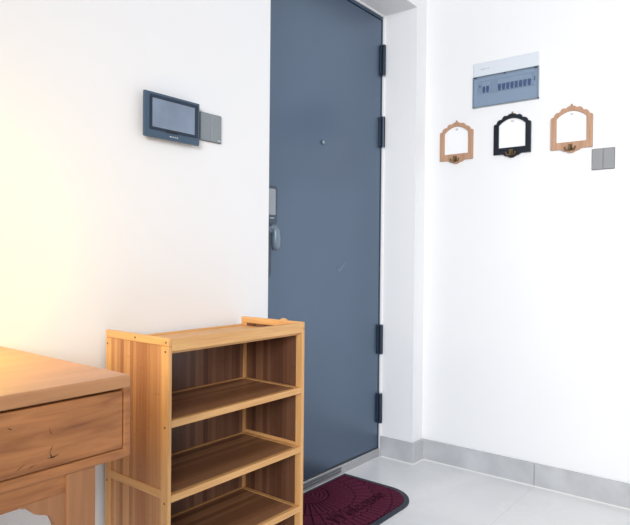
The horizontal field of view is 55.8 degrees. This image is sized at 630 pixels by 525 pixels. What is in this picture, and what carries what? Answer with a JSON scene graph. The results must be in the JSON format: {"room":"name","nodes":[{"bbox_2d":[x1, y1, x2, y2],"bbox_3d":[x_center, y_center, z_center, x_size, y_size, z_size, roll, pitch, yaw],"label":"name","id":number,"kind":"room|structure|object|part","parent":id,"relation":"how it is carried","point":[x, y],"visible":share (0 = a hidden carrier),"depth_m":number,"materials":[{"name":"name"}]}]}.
{"room":"apartment entryway","nodes":[
{"label":"apartment entryway","id":0,"kind":"room"},
{"bbox_2d":[0,0,426,524],"bbox_3d":[-1.337,-0.414,0.817,0.331,2.750,5.618,1,1,38],"label":"wall","id":1,"kind":"structure","parent":0,"point":[105,224],"depth_m":1.66,"materials":[{"name":"paint"}]},
{"bbox_2d":[143,90,198,145],"bbox_3d":[-0.411,-0.408,1.696,0.028,0.125,0.194,1,1,38],"label":"intercom","id":2,"kind":"object","parent":1,"relation":"attached to","point":[165,117],"visible":1,"depth_m":1.68,"materials":[{"name":"plastic"}]},
{"bbox_2d":[199,111,220,143],"bbox_3d":[-0.320,-0.412,1.824,0.009,0.086,0.086,1,1,38],"label":"light switch","id":3,"kind":"object","parent":1,"relation":"attached to","point":[209,124],"visible":1,"depth_m":1.82,"materials":[{"name":"grey plastic"}]},
{"bbox_2d":[268,0,385,479],"bbox_3d":[0.026,-0.138,2.562,0.141,2.107,0.983,1,1,38],"label":"door","id":4,"kind":"structure","parent":1,"relation":"in","point":[328,57],"depth_m":2.62,"materials":[{"name":"blue paint"}]},
{"bbox_3d":[-0.179,-0.232,2.254,0.004,0.100,0.084,1,1,38],"label":"touch panel","id":5,"kind":"part","parent":4,"relation":"part of","materials":[{"name":"silver metal"}]},
{"bbox_3d":[-0.162,-0.094,2.258,0.056,0.100,0.054,1,1,38],"label":"lever handle","id":6,"kind":"part","parent":4,"relation":"part of","materials":[{"name":"metal"}]},
{"bbox_2d":[303,448,378,491],"bbox_3d":[-0.025,0.939,2.595,0.108,0.040,0.976,1,1,38],"label":"threshold","id":7,"kind":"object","parent":1,"relation":"attached to","point":[334,471],"depth_m":2.69,"materials":[{"name":"metal"}]},
{"bbox_2d":[347,0,384,455],"bbox_3d":[-0.021,-0.130,2.583,0.102,2.177,1.022,1,1,38],"label":"trim","id":8,"kind":"structure","parent":1,"relation":"attached to","point":[358,1],"depth_m":2.94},
{"bbox_2d":[380,436,422,463],"bbox_3d":[-1.288,0.912,0.771,0.186,0.098,5.607,1,1,38],"label":"baseboard","id":9,"kind":"structure","parent":1,"relation":"attached to","point":[397,449],"depth_m":2.88,"materials":[{"name":"grey stone"}]},
{"bbox_2d":[303,456,629,524],"bbox_3d":[0.995,1.048,-0.957,6.225,0.100,5.738,1,1,38],"label":"floor","id":10,"kind":"structure","parent":0,"point":[438,494],"depth_m":2.41,"materials":[{"name":"white tile"}]},
{"bbox_2d":[0,346,129,524],"bbox_3d":[-0.920,0.576,0.631,0.536,0.780,1.344,1,1,38],"label":"desk","id":11,"kind":"object","parent":10,"relation":"on","point":[60,420],"visible":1,"depth_m":0.92,"materials":[{"name":"brown wood"}]},
{"bbox_3d":[-0.530,0.262,0.747,0.018,0.096,0.650,1,1,38],"label":"drawer","id":12,"kind":"part","parent":11,"relation":"part of","materials":[{"name":"brown wood"}]},
{"bbox_3d":[-0.391,0.648,0.959,0.050,0.641,0.050,1,1,38],"label":"leg","id":13,"kind":"part","parent":11,"relation":"part of","materials":[{"name":"brown wood"}]},
{"bbox_2d":[105,316,304,524],"bbox_3d":[-0.282,0.567,1.665,0.258,0.793,0.521,1,1,38],"label":"shoe rack","id":14,"kind":"object","parent":10,"relation":"on","point":[217,412],"visible":0.96,"depth_m":1.69,"materials":[{"name":"brown wood"}]},
{"bbox_3d":[-0.441,0.544,1.466,0.211,0.019,0.010,1,1,38],"label":"rail","id":15,"kind":"part","parent":14,"relation":"part of","materials":[{"name":"brown wood"}]},
{"bbox_3d":[-0.443,0.726,1.468,0.211,0.344,0.004,1,1,38],"label":"panel","id":16,"kind":"part","parent":14,"relation":"part of","materials":[{"name":"brown wood"}]},
{"bbox_3d":[-0.439,0.365,1.465,0.211,0.341,0.004,1,1,38],"label":"panel","id":17,"kind":"part","parent":14,"relation":"part of","materials":[{"name":"brown wood"}]},
{"bbox_3d":[-0.441,0.579,1.466,0.258,0.770,0.012,1,1,38],"label":"frame","id":18,"kind":"part","parent":14,"relation":"part of","materials":[{"name":"brown wood"}]},
{"bbox_3d":[-0.437,0.185,1.463,0.258,0.020,0.012,1,1,38],"label":"rail","id":19,"kind":"part","parent":14,"relation":"part of","materials":[{"name":"brown wood"}]},
{"bbox_3d":[-0.379,0.208,1.727,0.016,0.022,0.475,1,1,38],"label":"rail","id":20,"kind":"part","parent":14,"relation":"part of","materials":[{"name":"brown wood"}]},
{"bbox_3d":[-0.378,0.562,1.727,0.007,0.700,0.475,1,1,38],"label":"panel","id":21,"kind":"part","parent":14,"relation":"part of","materials":[{"name":"brown wood"}]},
{"bbox_2d":[171,446,300,502],"bbox_3d":[-0.195,0.554,1.581,0.015,0.018,0.475,1,1,38],"label":"shelf","id":22,"kind":"object","parent":14,"relation":"attached to","point":[197,486],"depth_m":1.56,"materials":[{"name":"brown wood"}]},
{"bbox_2d":[171,387,300,427],"bbox_3d":[-0.193,0.379,1.580,0.015,0.018,0.475,1,1,38],"label":"shelf","id":23,"kind":"object","parent":14,"relation":"attached to","point":[191,417],"depth_m":1.55,"materials":[{"name":"brown wood"}]},
{"bbox_3d":[-0.192,0.193,1.579,0.016,0.030,0.475,1,1,38],"label":"rail","id":24,"kind":"part","parent":14,"relation":"part of","materials":[{"name":"brown wood"}]},
{"bbox_3d":[-0.140,0.725,1.849,0.211,0.344,0.004,1,1,38],"label":"panel","id":25,"kind":"part","parent":14,"relation":"part of","materials":[{"name":"brown wood"}]},
{"bbox_3d":[-0.139,0.544,1.847,0.211,0.019,0.010,1,1,38],"label":"rail","id":26,"kind":"part","parent":14,"relation":"part of","materials":[{"name":"brown wood"}]},
{"bbox_3d":[-0.137,0.365,1.846,0.211,0.341,0.004,1,1,38],"label":"panel","id":27,"kind":"part","parent":14,"relation":"part of","materials":[{"name":"brown wood"}]},
{"bbox_3d":[-0.134,0.184,1.844,0.258,0.020,0.012,1,1,38],"label":"rail","id":28,"kind":"part","parent":14,"relation":"part of","materials":[{"name":"brown wood"}]},
{"bbox_3d":[-0.138,0.579,1.847,0.258,0.770,0.012,1,1,38],"label":"frame","id":29,"kind":"part","parent":14,"relation":"part of","materials":[{"name":"brown wood"}]},
{"bbox_2d":[257,505,299,524],"bbox_3d":[-0.196,0.730,1.583,0.015,0.018,0.475,1,1,38],"label":"shelf","id":30,"kind":"object","parent":14,"relation":"attached to","point":[288,511],"depth_m":1.71,"materials":[{"name":"brown wood"}]},
{"bbox_2d":[303,473,408,524],"bbox_3d":[0.101,0.957,2.335,0.394,0.010,0.602,1,1,38],"label":"doormat","id":31,"kind":"object","parent":10,"relation":"on","point":[346,499],"visible":0.83,"depth_m":2.37,"materials":[{"name":"rubber"}]},
{"bbox_2d":[422,0,629,483],"bbox_3d":[2.755,-0.378,1.231,6.225,2.750,0.120,1,1,38],"label":"wall","id":32,"kind":"structure","parent":0,"point":[526,327],"depth_m":2.59,"materials":[{"name":"paint"}]},
{"bbox_2d":[440,120,473,163],"bbox_3d":[0.658,-0.568,2.795,0.166,0.205,0.037,1,1,38],"label":"frame","id":33,"kind":"object","parent":32,"relation":"attached to","point":[456,140],"visible":1,"depth_m":2.80,"materials":[{"name":"brown wood"}]},
{"bbox_3d":[0.669,-0.576,2.808,0.120,0.129,0.004,1,1,38],"label":"panel","id":34,"kind":"part","parent":33,"relation":"part of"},
{"bbox_2d":[381,456,629,509],"bbox_3d":[2.730,0.996,1.097,6.063,0.004,0.100,1,1,38],"label":"trim","id":35,"kind":"structure","parent":32,"relation":"attached to","point":[381,456],"depth_m":2.64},
{"bbox_2d":[472,51,539,108],"bbox_3d":[0.849,-0.812,2.659,0.299,0.203,0.014,1,1,38],"label":"box","id":36,"kind":"object","parent":32,"relation":"attached to","point":[512,79],"visible":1,"depth_m":2.65,"materials":[{"name":"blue plastic"}]},
{"bbox_3d":[0.850,-0.881,2.659,0.297,0.063,0.010,1,1,38],"label":"lid","id":37,"kind":"part","parent":36,"relation":"part of","materials":[{"name":"white plastic"}]},
{"bbox_3d":[0.851,-0.801,2.662,0.257,0.058,0.003,1,1,38],"label":"panel","id":38,"kind":"part","parent":36,"relation":"part of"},
{"bbox_2d":[493,111,531,157],"bbox_3d":[0.867,-0.568,2.630,0.166,0.205,0.037,1,1,38],"label":"frame","id":39,"kind":"object","parent":32,"relation":"attached to","point":[512,134],"visible":1,"depth_m":2.64,"materials":[{"name":"black paint"}]},
{"bbox_3d":[0.877,-0.576,2.643,0.120,0.129,0.004,1,1,38],"label":"panel","id":40,"kind":"part","parent":39,"relation":"part of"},
{"bbox_2d":[422,438,629,508],"bbox_3d":[2.831,0.949,1.088,5.895,0.098,0.011,1,1,38],"label":"baseboard","id":41,"kind":"structure","parent":32,"relation":"attached to","point":[592,487],"depth_m":2.58,"materials":[{"name":"grey stone"}]},
{"bbox_2d":[550,104,592,152],"bbox_3d":[1.063,-0.560,2.474,0.166,0.205,0.037,1,1,38],"label":"frame","id":42,"kind":"object","parent":32,"relation":"attached to","point":[571,128],"visible":1,"depth_m":2.48,"materials":[{"name":"brown wood"}]},
{"bbox_3d":[1.073,-0.569,2.487,0.120,0.129,0.004,1,1,38],"label":"panel","id":43,"kind":"part","parent":42,"relation":"part of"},
{"bbox_2d":[592,147,614,169],"bbox_3d":[1.167,-0.420,2.410,0.086,0.086,0.008,1,1,38],"label":"light switch","id":44,"kind":"object","parent":32,"relation":"attached to","point":[602,158],"visible":1,"depth_m":2.40,"materials":[{"name":"grey plastic"}]}
]}

